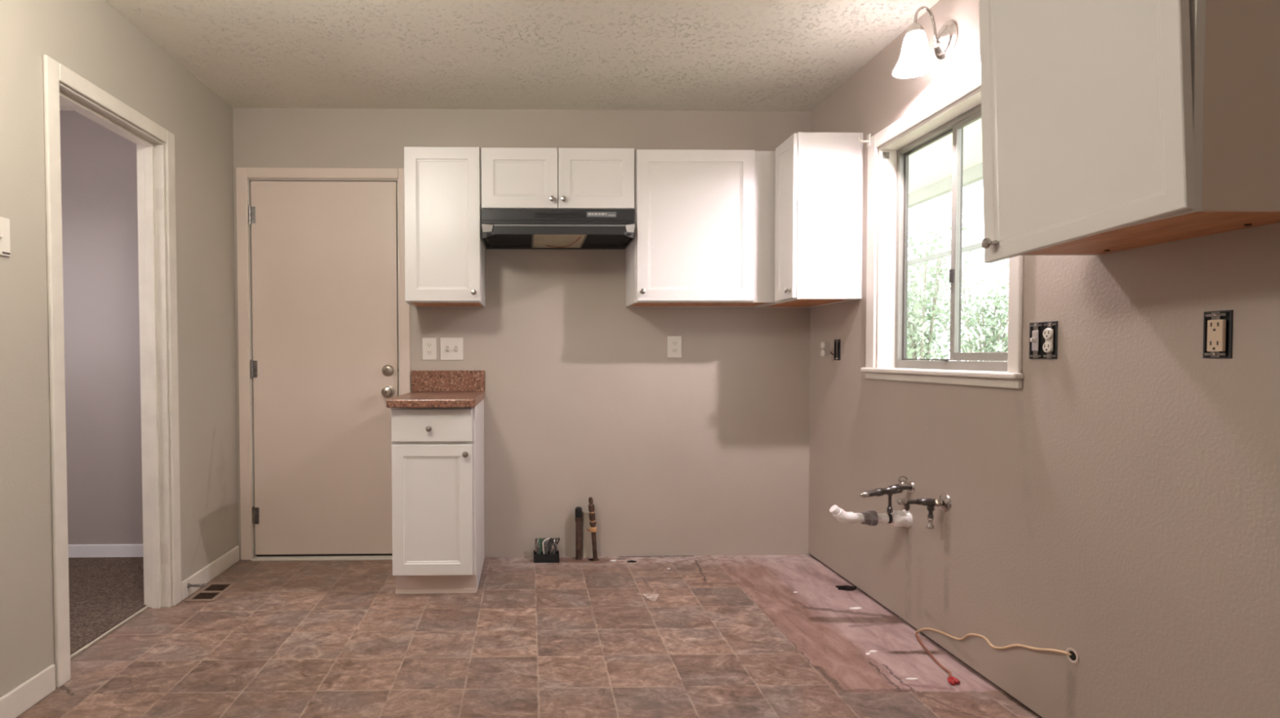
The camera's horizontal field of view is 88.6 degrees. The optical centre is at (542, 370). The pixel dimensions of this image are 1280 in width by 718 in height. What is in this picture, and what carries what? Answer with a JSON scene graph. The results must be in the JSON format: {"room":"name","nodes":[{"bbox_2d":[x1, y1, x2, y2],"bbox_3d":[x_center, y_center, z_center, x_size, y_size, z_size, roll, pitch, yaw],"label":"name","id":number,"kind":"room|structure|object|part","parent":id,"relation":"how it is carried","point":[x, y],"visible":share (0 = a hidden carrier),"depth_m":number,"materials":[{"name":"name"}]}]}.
{"room":"damaged room","nodes":[
{"label":"damaged room","id":0,"kind":"room"},
{"bbox_2d":[59,110,142,544],"bbox_3d":[-2.777,-0.191,3.590,1.996,2.440,0.100,0,1,-1],"label":"wall","id":1,"kind":"structure","parent":0,"point":[99,165],"depth_m":3.55,"materials":[{"name":"paint"}]},
{"bbox_2d":[68,543,143,557],"bbox_3d":[-2.773,0.992,3.562,1.996,0.075,0.012,0,1,-1],"label":"baseboard","id":2,"kind":"structure","parent":1,"relation":"attached to","point":[102,549],"depth_m":3.56,"materials":[{"name":"white paint"}]},
{"bbox_2d":[0,0,238,697],"bbox_3d":[-1.653,-0.117,0.287,0.115,2.440,6.447,0,1,-1],"label":"wall","id":3,"kind":"structure","parent":0,"point":[91,38],"depth_m":2.29,"materials":[{"name":"beige paint"}]},
{"bbox_2d":[0,216,10,256],"bbox_3d":[-1.622,-0.405,1.937,0.016,0.115,0.087,0,1,-1],"label":"switch plate","id":4,"kind":"object","parent":3,"relation":"attached to","point":[5,245],"visible":1,"depth_m":1.96,"materials":[{"name":"beige plastic"}]},
{"bbox_2d":[0,663,55,717],"bbox_3d":[-1.572,1.075,-0.375,0.013,0.088,5.065,0,1,-1],"label":"baseboard","id":5,"kind":"structure","parent":3,"relation":"attached to","point":[27,694],"depth_m":2.04,"materials":[{"name":"white wood"}]},
{"bbox_2d":[42,54,181,687],"bbox_3d":[-1.700,0.004,2.526,0.145,2.095,0.770,0,1,-1],"label":"door frame","id":6,"kind":"structure","parent":3,"relation":"in","point":[155,144],"depth_m":2.82,"materials":[{"name":"beige wood"}]},
{"bbox_3d":[-1.627,0.012,2.173,0.014,2.095,0.060,0,1,-1],"label":"casing","id":7,"kind":"part","parent":6,"relation":"part of","materials":[{"name":"white wood"}]},
{"bbox_3d":[-1.636,-1.014,2.502,0.014,0.060,0.647,0,1,-1],"label":"head casing","id":8,"kind":"part","parent":6,"relation":"part of","materials":[{"name":"white wood"}]},
{"bbox_3d":[-1.641,-0.005,2.881,0.014,2.095,0.063,0,1,-1],"label":"casing","id":9,"kind":"part","parent":6,"relation":"part of","materials":[{"name":"white wood"}]},
{"bbox_2d":[186,582,207,587],"bbox_3d":[-1.593,0.988,2.992,0.084,0.021,0.022,0,1,-1],"label":"spring door stop","id":10,"kind":"object","parent":3,"relation":"attached to","point":[188,584],"visible":1,"depth_m":2.99,"materials":[{"name":"metal"}]},
{"bbox_2d":[181,545,239,599],"bbox_3d":[-1.647,0.994,3.233,0.013,0.082,0.574,0,1,-1],"label":"baseboard","id":11,"kind":"structure","parent":3,"relation":"attached to","point":[218,566],"depth_m":3.20,"materials":[{"name":"white wood"}]},
{"bbox_2d":[59,0,939,111],"bbox_3d":[-1.028,-1.379,0.331,5.366,0.080,6.567,0,1,-1],"label":"ceiling","id":12,"kind":"structure","parent":0,"point":[590,55],"depth_m":2.82,"materials":[{"name":"beige paint"}]},
{"bbox_2d":[232,107,811,559],"bbox_3d":[-0.086,-0.197,3.597,3.355,2.440,0.110,0,1,-1],"label":"wall","id":13,"kind":"structure","parent":0,"point":[704,451],"depth_m":3.56,"materials":[{"name":"beige paint"}]},
{"bbox_2d":[235,167,410,560],"bbox_3d":[-1.182,-0.034,3.549,0.924,2.120,0.170,0,1,-1],"label":"door","id":14,"kind":"structure","parent":13,"relation":"in","point":[323,313],"depth_m":3.53,"materials":[{"name":"paint"}]},
{"bbox_3d":[-0.841,0.113,3.511,0.064,0.064,0.070,0,1,-1],"label":"knob","id":15,"kind":"part","parent":14,"relation":"part of","materials":[{"name":"silver metal"}]},
{"bbox_2d":[422,337,436,359],"bbox_3d":[-0.617,-0.120,3.529,0.076,0.120,0.009,0,1,-1],"label":"outlet plate","id":16,"kind":"object","parent":13,"relation":"attached to","point":[428,344],"visible":1,"depth_m":3.53,"materials":[{"name":"beige plastic"}]},
{"bbox_2d":[426,350,432,355],"bbox_3d":[-0.617,-0.100,3.526,0.032,0.026,0.002,0,1,-1],"label":"receptacle","id":17,"kind":"object","parent":16,"relation":"attached to","point":[428,352],"depth_m":3.53,"materials":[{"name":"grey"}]},
{"bbox_2d":[426,342,432,346],"bbox_3d":[-0.617,-0.140,3.526,0.032,0.026,0.002,0,1,-1],"label":"receptacle","id":18,"kind":"object","parent":16,"relation":"attached to","point":[428,344],"depth_m":3.52,"materials":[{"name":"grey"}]},
{"bbox_2d":[404,146,485,306],"bbox_3d":[-0.498,-0.724,3.344,0.377,0.762,0.354,0,1,-1],"label":"upper cabinet","id":19,"kind":"object","parent":13,"relation":"attached to","point":[445,247],"visible":0.9,"depth_m":3.20,"materials":[{"name":"white wood"}]},
{"bbox_3d":[-0.498,-0.354,3.381,0.349,0.014,0.284,0,1,-1],"label":"panel","id":20,"kind":"part","parent":19,"relation":"part of","materials":[{"name":"brown wood"}]},
{"bbox_3d":[-0.340,-0.387,3.193,0.029,0.029,0.030,0,1,-1],"label":"knob","id":21,"kind":"part","parent":19,"relation":"part of","materials":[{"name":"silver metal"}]},
{"bbox_2d":[411,369,484,391],"bbox_3d":[-0.514,0.054,3.528,0.397,0.115,0.020,0,1,-1],"label":"backsplash","id":22,"kind":"structure","parent":13,"relation":"attached to","point":[421,380],"depth_m":3.52,"materials":[{"name":"stone"}]},
{"bbox_2d":[440,337,462,359],"bbox_3d":[-0.496,-0.120,3.527,0.124,0.122,0.018,0,1,-1],"label":"switch plate","id":23,"kind":"object","parent":13,"relation":"attached to","point":[451,348],"visible":1,"depth_m":3.53,"materials":[{"name":"beige plastic"}]},
{"bbox_2d":[480,147,634,208],"bbox_3d":[0.073,-0.955,3.350,0.763,0.302,0.354,0,1,-1],"label":"upper cabinet","id":24,"kind":"object","parent":13,"relation":"attached to","point":[512,178],"visible":0.91,"depth_m":3.21,"materials":[{"name":"white wood"}]},
{"bbox_3d":[-0.114,-0.952,3.209,0.374,0.296,0.019,0,1,-1],"label":"door","id":25,"kind":"part","parent":24,"relation":"part of","materials":[{"name":"white wood"}]},
{"bbox_3d":[0.045,-0.846,3.190,0.029,0.029,0.030,0,1,-1],"label":"knob","id":26,"kind":"part","parent":24,"relation":"part of","materials":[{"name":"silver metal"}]},
{"bbox_3d":[0.102,-0.846,3.191,0.029,0.029,0.030,0,1,-1],"label":"knob","id":27,"kind":"part","parent":24,"relation":"part of","materials":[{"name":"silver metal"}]},
{"bbox_3d":[0.265,-0.953,3.216,0.376,0.296,0.019,0,1,-1],"label":"door","id":28,"kind":"part","parent":24,"relation":"part of","materials":[{"name":"white wood"}]},
{"bbox_2d":[481,208,635,248],"bbox_3d":[0.074,-0.727,3.310,0.760,0.150,0.443,0,1,-1],"label":"range hood","id":29,"kind":"object","parent":13,"relation":"attached to","point":[501,228],"visible":1,"depth_m":3.21,"materials":[{"name":"black metal"}]},
{"bbox_3d":[-0.269,-0.694,3.137,0.004,0.056,0.126,-1,2,-31],"label":"corner trim","id":30,"kind":"part","parent":29,"relation":"part of","materials":[{"name":"grey metal"}]},
{"bbox_3d":[0.080,-0.693,3.092,0.622,0.007,0.004,0,1,-1],"label":"trim","id":31,"kind":"part","parent":29,"relation":"part of","materials":[{"name":"grey metal"}]},
{"bbox_3d":[0.141,-0.656,3.322,0.106,0.008,0.301,-1,2,-34],"label":"lamp cord","id":32,"kind":"part","parent":29,"relation":"part of","materials":[{"name":"orange metal"}]},
{"bbox_3d":[0.291,-0.774,3.212,0.147,0.026,0.003,0,1,-1],"label":"control plate","id":33,"kind":"part","parent":29,"relation":"part of","materials":[{"name":"grey metal"}]},
{"bbox_3d":[0.425,-0.696,3.151,0.004,0.056,0.126,1,2,28],"label":"corner trim","id":34,"kind":"part","parent":29,"relation":"part of","materials":[{"name":"grey metal"}]},
{"bbox_2d":[666,336,681,357],"bbox_3d":[0.722,-0.132,3.556,0.079,0.118,0.009,0,1,-1],"label":"outlet plate","id":35,"kind":"object","parent":13,"relation":"attached to","point":[673,343],"visible":1,"depth_m":3.56,"materials":[{"name":"beige plastic"}]},
{"bbox_2d":[671,347,677,352],"bbox_3d":[0.723,-0.112,3.554,0.032,0.026,0.002,0,1,-1],"label":"receptacle","id":36,"kind":"object","parent":35,"relation":"attached to","point":[673,349],"depth_m":3.55,"materials":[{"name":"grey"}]},
{"bbox_2d":[671,340,677,345],"bbox_3d":[0.723,-0.152,3.553,0.032,0.026,0.002,0,1,-1],"label":"receptacle","id":37,"kind":"object","parent":35,"relation":"attached to","point":[673,342],"depth_m":3.55,"materials":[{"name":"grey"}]},
{"bbox_2d":[626,149,776,306],"bbox_3d":[0.812,-0.723,3.370,0.712,0.754,0.354,0,1,-1],"label":"upper cabinet","id":38,"kind":"object","parent":13,"relation":"attached to","point":[704,219],"visible":0.88,"depth_m":3.23,"materials":[{"name":"white wood"}]},
{"bbox_3d":[0.493,-0.393,3.209,0.029,0.029,0.030,0,1,-1],"label":"knob","id":39,"kind":"part","parent":38,"relation":"part of","materials":[{"name":"silver metal"}]},
{"bbox_3d":[0.813,-0.358,3.408,0.684,0.014,0.284,0,1,-1],"label":"panel","id":40,"kind":"part","parent":38,"relation":"part of","materials":[{"name":"brown wood"}]},
{"bbox_2d":[16,554,1040,717],"bbox_3d":[-1.022,1.127,0.365,5.366,0.066,6.520,0,1,-1],"label":"floor","id":41,"kind":"structure","parent":0,"point":[722,636],"depth_m":2.46,"materials":[{"name":"tile"}]},
{"bbox_2d":[184,582,236,601],"bbox_3d":[-1.555,1.042,3.049,0.130,0.017,0.236,0,1,-1],"label":"floor vent","id":42,"kind":"object","parent":41,"relation":"in","point":[209,592],"visible":0.98,"depth_m":3.04,"materials":[{"name":"beige metal"}]},
{"bbox_2d":[391,398,484,593],"bbox_3d":[-0.504,0.595,3.236,0.380,0.875,0.628,0,1,-1],"label":"base cabinet","id":43,"kind":"object","parent":41,"relation":"on","point":[438,524],"visible":0.91,"depth_m":2.96,"materials":[{"name":"white wood"}]},
{"bbox_3d":[-0.514,0.260,2.929,0.029,0.029,0.030,0,1,-1],"label":"knob","id":44,"kind":"part","parent":43,"relation":"part of","materials":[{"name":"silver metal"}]},
{"bbox_3d":[-0.504,0.247,2.954,0.365,0.148,0.020,0,1,-1],"label":"drawer","id":45,"kind":"part","parent":43,"relation":"part of","materials":[{"name":"white wood"}]},
{"bbox_3d":[-0.504,0.634,2.962,0.365,0.598,0.019,0,1,-1],"label":"door","id":46,"kind":"part","parent":43,"relation":"part of","materials":[{"name":"white wood"}]},
{"bbox_2d":[386,369,484,407],"bbox_3d":[-0.507,0.080,3.217,0.397,0.153,0.644,0,1,-1],"label":"countertop","id":47,"kind":"structure","parent":43,"relation":"on","point":[429,388],"depth_m":3.52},
{"bbox_3d":[-0.350,0.377,2.935,0.029,0.029,0.030,0,1,-1],"label":"knob","id":48,"kind":"part","parent":43,"relation":"part of","materials":[{"name":"silver metal"}]},
{"bbox_2d":[533,537,559,562],"bbox_3d":[0.022,0.961,3.510,0.142,0.128,0.080,0,1,-1],"label":"outlet box","id":49,"kind":"object","parent":41,"relation":"on","point":[546,550],"visible":1,"depth_m":3.48,"materials":[{"name":"black plastic"}]},
{"bbox_2d":[574,506,582,559],"bbox_3d":[0.195,0.882,3.531,0.038,0.285,0.039,0,1,-1],"label":"pipe","id":50,"kind":"object","parent":41,"relation":"on","point":[578,512],"visible":1,"depth_m":3.52,"materials":[{"name":"black"}]},
{"bbox_2d":[582,511,589,557],"bbox_3d":[0.239,0.898,3.558,0.035,0.250,0.018,0,1,-1],"label":"scrap","id":51,"kind":"object","parent":41,"relation":"on","point":[585,514],"visible":0.93,"depth_m":3.55,"materials":[{"name":"beige wood"}]},
{"bbox_2d":[586,497,597,560],"bbox_3d":[0.269,0.874,3.518,0.061,0.382,0.038,0,1,-1],"label":"pipe","id":52,"kind":"object","parent":41,"relation":"on","point":[593,529],"visible":0.98,"depth_m":3.51,"materials":[{"name":"brown"}]},
{"bbox_2d":[640,592,659,600],"bbox_3d":[0.499,1.036,2.973,0.085,0.002,0.095,0,1,-1],"label":"flake","id":53,"kind":"object","parent":41,"relation":"on","point":[653,597],"visible":1,"depth_m":2.98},
{"bbox_2d":[848,606,862,608],"bbox_3d":[1.369,1.036,2.838,0.055,0.004,0.022,0,1,-1],"label":"chip","id":54,"kind":"object","parent":41,"relation":"on","point":[851,607],"visible":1,"depth_m":2.83,"materials":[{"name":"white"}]},
{"bbox_2d":[905,677,918,679],"bbox_3d":[1.261,1.050,2.217,0.043,0.004,0.012,0,1,-1],"label":"chip","id":55,"kind":"object","parent":41,"relation":"on","point":[910,678],"visible":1,"depth_m":2.21,"materials":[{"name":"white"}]},
{"bbox_2d":[915,632,959,684],"bbox_3d":[1.423,1.040,2.369,0.036,0.019,0.413,0,1,12],"label":"cable","id":56,"kind":"object","parent":41,"relation":"on","point":[953,680],"visible":1,"depth_m":2.28,"materials":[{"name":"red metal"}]},
{"bbox_2d":[808,0,1279,717],"bbox_3d":[1.585,-0.127,0.353,0.147,2.436,6.447,0,1,-1],"label":"wall","id":57,"kind":"structure","parent":0,"point":[1118,507],"depth_m":1.81,"materials":[{"name":"beige paint"}]},
{"bbox_2d":[755,132,863,307],"bbox_3d":[1.299,-0.724,3.279,0.354,0.766,0.558,0,1,-1],"label":"upper cabinet","id":58,"kind":"object","parent":57,"relation":"attached to","point":[819,218],"visible":0.89,"depth_m":3.00,"materials":[{"name":"white wood"}]},
{"bbox_3d":[1.165,-0.721,3.113,0.019,0.756,0.222,0,1,-1],"label":"door","id":59,"kind":"part","parent":58,"relation":"part of","materials":[{"name":"white wood"}]},
{"bbox_3d":[1.143,-0.379,3.034,0.030,0.029,0.029,0,1,-1],"label":"knob","id":60,"kind":"part","parent":58,"relation":"part of","materials":[{"name":"silver metal"}]},
{"bbox_3d":[1.332,-0.352,3.293,0.261,0.014,0.535,0,1,-1],"label":"panel","id":61,"kind":"part","parent":58,"relation":"part of","materials":[{"name":"brown wood"}]},
{"bbox_2d":[820,338,840,359],"bbox_3d":[1.438,-0.106,3.254,0.082,0.104,0.060,0,1,-1],"label":"outlet box","id":62,"kind":"object","parent":57,"relation":"attached to","point":[825,347],"visible":1,"depth_m":3.24,"materials":[{"name":"black plastic"}]},
{"bbox_2d":[820,349,824,355],"bbox_3d":[1.401,-0.089,3.248,0.007,0.033,0.033,0,1,-1],"label":"outlet","id":63,"kind":"object","parent":62,"relation":"attached to","point":[822,353],"depth_m":3.24,"materials":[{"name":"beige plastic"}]},
{"bbox_2d":[820,342,824,348],"bbox_3d":[1.401,-0.129,3.247,0.007,0.033,0.033,0,1,-1],"label":"outlet","id":64,"kind":"object","parent":62,"relation":"attached to","point":[822,344],"depth_m":3.24,"materials":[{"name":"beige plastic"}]},
{"bbox_2d":[822,342,830,355],"bbox_3d":[1.419,-0.109,3.248,0.030,0.063,0.026,0,1,-1],"label":"receptacle","id":65,"kind":"object","parent":62,"relation":"attached to","point":[825,346],"depth_m":3.24,"materials":[{"name":"beige plastic"}]},
{"bbox_2d":[829,504,912,527],"bbox_3d":[1.333,0.593,2.652,0.320,0.094,0.072,0,1,-1],"label":"drain pipe","id":66,"kind":"object","parent":57,"relation":"attached to","point":[904,517],"visible":0.99,"depth_m":2.63,"materials":[{"name":"white plastic"}]},
{"bbox_2d":[859,475,915,512],"bbox_3d":[1.389,0.499,2.626,0.210,0.151,0.048,0,1,-1],"label":"valve","id":67,"kind":"object","parent":57,"relation":"attached to","point":[891,490],"visible":1,"depth_m":2.62,"materials":[{"name":"silver metal"}]},
{"bbox_3d":[1.302,0.499,2.625,0.036,0.025,0.024,0,1,-1],"label":"spout lever","id":68,"kind":"part","parent":67,"relation":"part of","materials":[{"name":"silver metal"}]},
{"bbox_3d":[1.458,0.450,2.623,0.029,0.016,0.030,0,1,-1],"label":"oval handle","id":69,"kind":"part","parent":67,"relation":"part of","materials":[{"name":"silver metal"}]},
{"bbox_2d":[897,493,951,528],"bbox_3d":[1.408,0.520,2.412,0.180,0.130,0.068,0,1,-1],"label":"valve","id":70,"kind":"object","parent":57,"relation":"attached to","point":[944,501],"visible":1,"depth_m":2.40,"materials":[{"name":"silver metal"}]},
{"bbox_3d":[1.442,0.565,2.414,0.025,0.041,0.026,0,1,-1],"label":"handle","id":71,"kind":"part","parent":70,"relation":"part of","materials":[{"name":"silver metal"}]},
{"bbox_2d":[892,5,958,78],"bbox_3d":[1.398,-1.229,2.396,0.192,0.233,0.145,0,1,-1],"label":"wall sconce","id":72,"kind":"object","parent":57,"relation":"attached to","point":[916,60],"visible":1,"depth_m":2.38,"materials":[{"name":"white glass"}]},
{"bbox_3d":[1.374,-1.179,2.397,0.145,0.132,0.145,0,1,-1],"label":"lamp shade","id":73,"kind":"part","parent":72,"relation":"part of","materials":[{"name":"white glass"}]},
{"bbox_3d":[1.416,-1.281,2.396,0.095,0.129,0.010,0,1,-1],"label":"arm","id":74,"kind":"part","parent":72,"relation":"part of","materials":[{"name":"silver metal"}]},
{"bbox_3d":[1.476,-1.221,2.398,0.036,0.128,0.128,0,1,-1],"label":"wall plate","id":75,"kind":"part","parent":72,"relation":"part of","materials":[{"name":"silver metal"}]},
{"bbox_2d":[810,554,1042,717],"bbox_3d":[1.597,1.089,0.382,0.088,0.012,6.447,0,1,-1],"label":"trim","id":76,"kind":"structure","parent":57,"relation":"attached to","point":[811,554],"depth_m":2.44,"materials":[{"name":"brown wood"}]},
{"bbox_2d":[860,66,1023,388],"bbox_3d":[1.537,-0.497,2.486,0.154,1.085,0.943,0,1,-1],"label":"window","id":77,"kind":"structure","parent":57,"relation":"in","point":[890,216],"depth_m":2.68,"materials":[{"name":"white paint"}]},
{"bbox_2d":[857,133,870,147],"bbox_3d":[1.444,-1.037,2.921,0.051,0.055,0.024,0,1,-1],"label":"curtain bracket","id":78,"kind":"object","parent":77,"relation":"attached to","point":[868,140],"visible":1,"depth_m":2.92,"materials":[{"name":"beige plastic"}]},
{"bbox_3d":[1.468,-1.037,2.921,0.004,0.055,0.024,0,1,-1],"label":"plate","id":79,"kind":"part","parent":78,"relation":"part of","materials":[{"name":"beige plastic"}]},
{"bbox_2d":[882,151,888,158],"bbox_3d":[1.511,-0.949,2.854,0.028,0.028,0.010,0,1,-1],"label":"bracket","id":80,"kind":"object","parent":77,"relation":"attached to","point":[885,154],"visible":1,"depth_m":2.86,"materials":[{"name":"metal"}]},
{"bbox_3d":[1.594,-0.495,2.667,0.014,0.901,0.366,0,1,-1],"label":"fixed sash","id":81,"kind":"part","parent":77,"relation":"part of","materials":[{"name":"grey metal"}]},
{"bbox_3d":[1.538,0.005,2.497,0.154,0.020,0.943,0,1,-1],"label":"sill","id":82,"kind":"part","parent":77,"relation":"part of","materials":[{"name":"white paint"}]},
{"bbox_3d":[1.589,-0.484,2.479,0.040,0.958,0.786,0,1,-1],"label":"frame","id":83,"kind":"part","parent":77,"relation":"part of","materials":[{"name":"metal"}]},
{"bbox_3d":[1.584,-0.487,2.302,0.018,0.900,0.390,0,1,-1],"label":"sliding sash","id":84,"kind":"part","parent":77,"relation":"part of","materials":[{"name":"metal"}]},
{"bbox_2d":[1029,320,1057,359],"bbox_3d":[1.495,-0.092,1.950,0.022,0.111,0.103,0,1,-1],"label":"outlet box","id":85,"kind":"object","parent":57,"relation":"attached to","point":[1043,335],"visible":1,"depth_m":1.95,"materials":[{"name":"black plastic"}]},
{"bbox_2d":[1030,330,1039,351],"bbox_3d":[1.492,-0.092,1.972,0.016,0.062,0.024,0,1,-1],"label":"toggle switch","id":86,"kind":"object","parent":85,"relation":"attached to","point":[1034,335],"depth_m":1.97,"materials":[{"name":"beige plastic"}]},
{"bbox_2d":[1042,341,1053,352],"bbox_3d":[1.495,-0.070,1.921,0.006,0.033,0.033,0,1,-1],"label":"outlet","id":87,"kind":"object","parent":85,"relation":"attached to","point":[1047,346],"depth_m":1.92,"materials":[{"name":"white plastic"}]},
{"bbox_2d":[1042,328,1053,338],"bbox_3d":[1.495,-0.110,1.920,0.006,0.033,0.033,0,1,-1],"label":"outlet","id":88,"kind":"object","parent":85,"relation":"attached to","point":[1047,333],"depth_m":1.92,"materials":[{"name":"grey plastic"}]},
{"bbox_2d":[1044,328,1053,351],"bbox_3d":[1.499,-0.090,1.921,0.003,0.066,0.026,0,1,-1],"label":"receptacle","id":89,"kind":"object","parent":85,"relation":"attached to","point":[1048,332],"depth_m":1.91,"materials":[{"name":"beige plastic"}]},
{"bbox_2d":[978,0,1279,262],"bbox_3d":[1.329,-0.682,1.477,0.368,0.801,0.566,0,1,-1],"label":"upper cabinet","id":90,"kind":"object","parent":57,"relation":"attached to","point":[1108,126],"visible":1,"depth_m":1.35,"materials":[{"name":"white wood"}]},
{"bbox_3d":[1.157,-0.331,1.681,0.030,0.029,0.029,0,1,-1],"label":"knob","id":91,"kind":"part","parent":90,"relation":"part of","materials":[{"name":"silver metal"}]},
{"bbox_3d":[1.371,-0.316,1.494,0.285,0.014,0.520,0,1,-1],"label":"panel","id":92,"kind":"part","parent":90,"relation":"part of","materials":[{"name":"brown wood"}]},
{"bbox_3d":[1.376,-0.689,1.218,0.285,0.773,0.014,0,1,-1],"label":"panel","id":93,"kind":"part","parent":90,"relation":"part of","materials":[{"name":"beige laminate"}]},
{"bbox_2d":[1202,310,1233,358],"bbox_3d":[1.508,-0.082,1.455,0.016,0.106,0.059,0,1,-1],"label":"outlet box","id":94,"kind":"object","parent":57,"relation":"attached to","point":[1217,325],"visible":1,"depth_m":1.45,"materials":[{"name":"black"}]},
{"bbox_2d":[1206,319,1226,351],"bbox_3d":[1.506,-0.079,1.450,0.009,0.071,0.033,0,1,-1],"label":"receptacle","id":95,"kind":"object","parent":94,"relation":"attached to","point":[1215,328],"depth_m":1.45,"materials":[{"name":"beige plastic"}]},
{"label":"outside","id":96,"kind":"structure","parent":0,"visible":0},
{"bbox_3d":[13.550,1.070,14.310,24.324,0.050,40.000,0,1,-1],"label":"ground","id":97,"kind":"structure","parent":96,"visible":0},
{"bbox_2d":[906,230,938,351],"bbox_3d":[5.791,-0.667,10.588,1.288,3.637,1.718,0,1,17],"label":"shrub","id":98,"kind":"object","parent":97,"relation":"on","point":[909,254],"visible":0.08,"depth_m":10.62,"materials":[{"name":"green plant"}]},
{"bbox_2d":[920,320,928,333],"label":"plant","id":99,"kind":"object","parent":97,"relation":"on","point":[925,326],"depth_m":4.84,"materials":[{"name":"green plant"}]},
{"bbox_2d":[937,335,946,344],"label":"plant","id":100,"kind":"object","parent":97,"relation":"on","point":[942,340],"depth_m":4.70,"materials":[{"name":"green plant"}]},
{"bbox_2d":[906,212,982,358],"bbox_3d":[5.174,-0.498,8.980,1.548,3.378,1.483,-1,2,-39],"label":"bush","id":101,"kind":"object","parent":97,"relation":"on","point":[913,353],"visible":0.56,"depth_m":8.78,"materials":[{"name":"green plant"}]},
{"bbox_2d":[907,118,982,265],"bbox_3d":[2.996,-0.462,7.404,2.944,3.380,8.300,0,1,-1],"label":"patio cover","id":102,"kind":"object","parent":97,"relation":"on","point":[930,167],"visible":0.09,"depth_m":6.58,"materials":[{"name":"beige"}]},
{"bbox_3d":[4.396,-1.285,7.389,0.040,0.050,7.950,0,1,-1],"label":"cross rail","id":103,"kind":"part","parent":102,"relation":"part of","materials":[{"name":"grey wood"}]},
{"bbox_2d":[907,253,984,343],"bbox_3d":[7.058,-0.376,10.641,0.150,3.040,15.000,0,1,-1],"label":"fence","id":104,"kind":"object","parent":97,"relation":"on","point":[975,260],"visible":0.06,"depth_m":10.79,"materials":[{"name":"grey wood"}]},
{"bbox_3d":[7.053,-0.416,12.341,0.090,3.040,0.090,0,1,-1],"label":"post","id":105,"kind":"part","parent":104,"relation":"part of","materials":[{"name":"grey"}]},
{"bbox_3d":[7.010,-1.796,10.607,0.060,0.120,15.000,0,1,-1],"label":"rail","id":106,"kind":"part","parent":104,"relation":"part of","materials":[{"name":"grey"}]},
{"bbox_2d":[907,192,1008,360],"bbox_3d":[8.360,-1.239,12.658,3.065,4.685,2.055,0,1,13],"label":"tree","id":107,"kind":"object","parent":97,"relation":"on","point":[968,336],"visible":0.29,"depth_m":12.59,"materials":[{"name":"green plant"}]},
{"bbox_2d":[961,324,985,351],"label":"plant","id":108,"kind":"object","parent":97,"relation":"on","point":[966,331],"depth_m":4.81,"materials":[{"name":"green plant"}]},
{"bbox_2d":[943,262,1008,360],"bbox_3d":[6.356,-0.160,9.092,1.344,2.694,1.316,-1,2,-42],"label":"bush","id":109,"kind":"object","parent":97,"relation":"on","point":[1002,317],"visible":0.3,"depth_m":9.02,"materials":[{"name":"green plant"}]},
{"bbox_2d":[995,341,1007,351],"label":"plant","id":110,"kind":"object","parent":97,"relation":"on","point":[999,348],"depth_m":4.57,"materials":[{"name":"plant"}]},
{"bbox_2d":[1003,324,1008,333],"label":"plant","id":111,"kind":"object","parent":97,"relation":"on","point":[1006,329],"depth_m":4.80,"materials":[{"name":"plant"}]}
]}

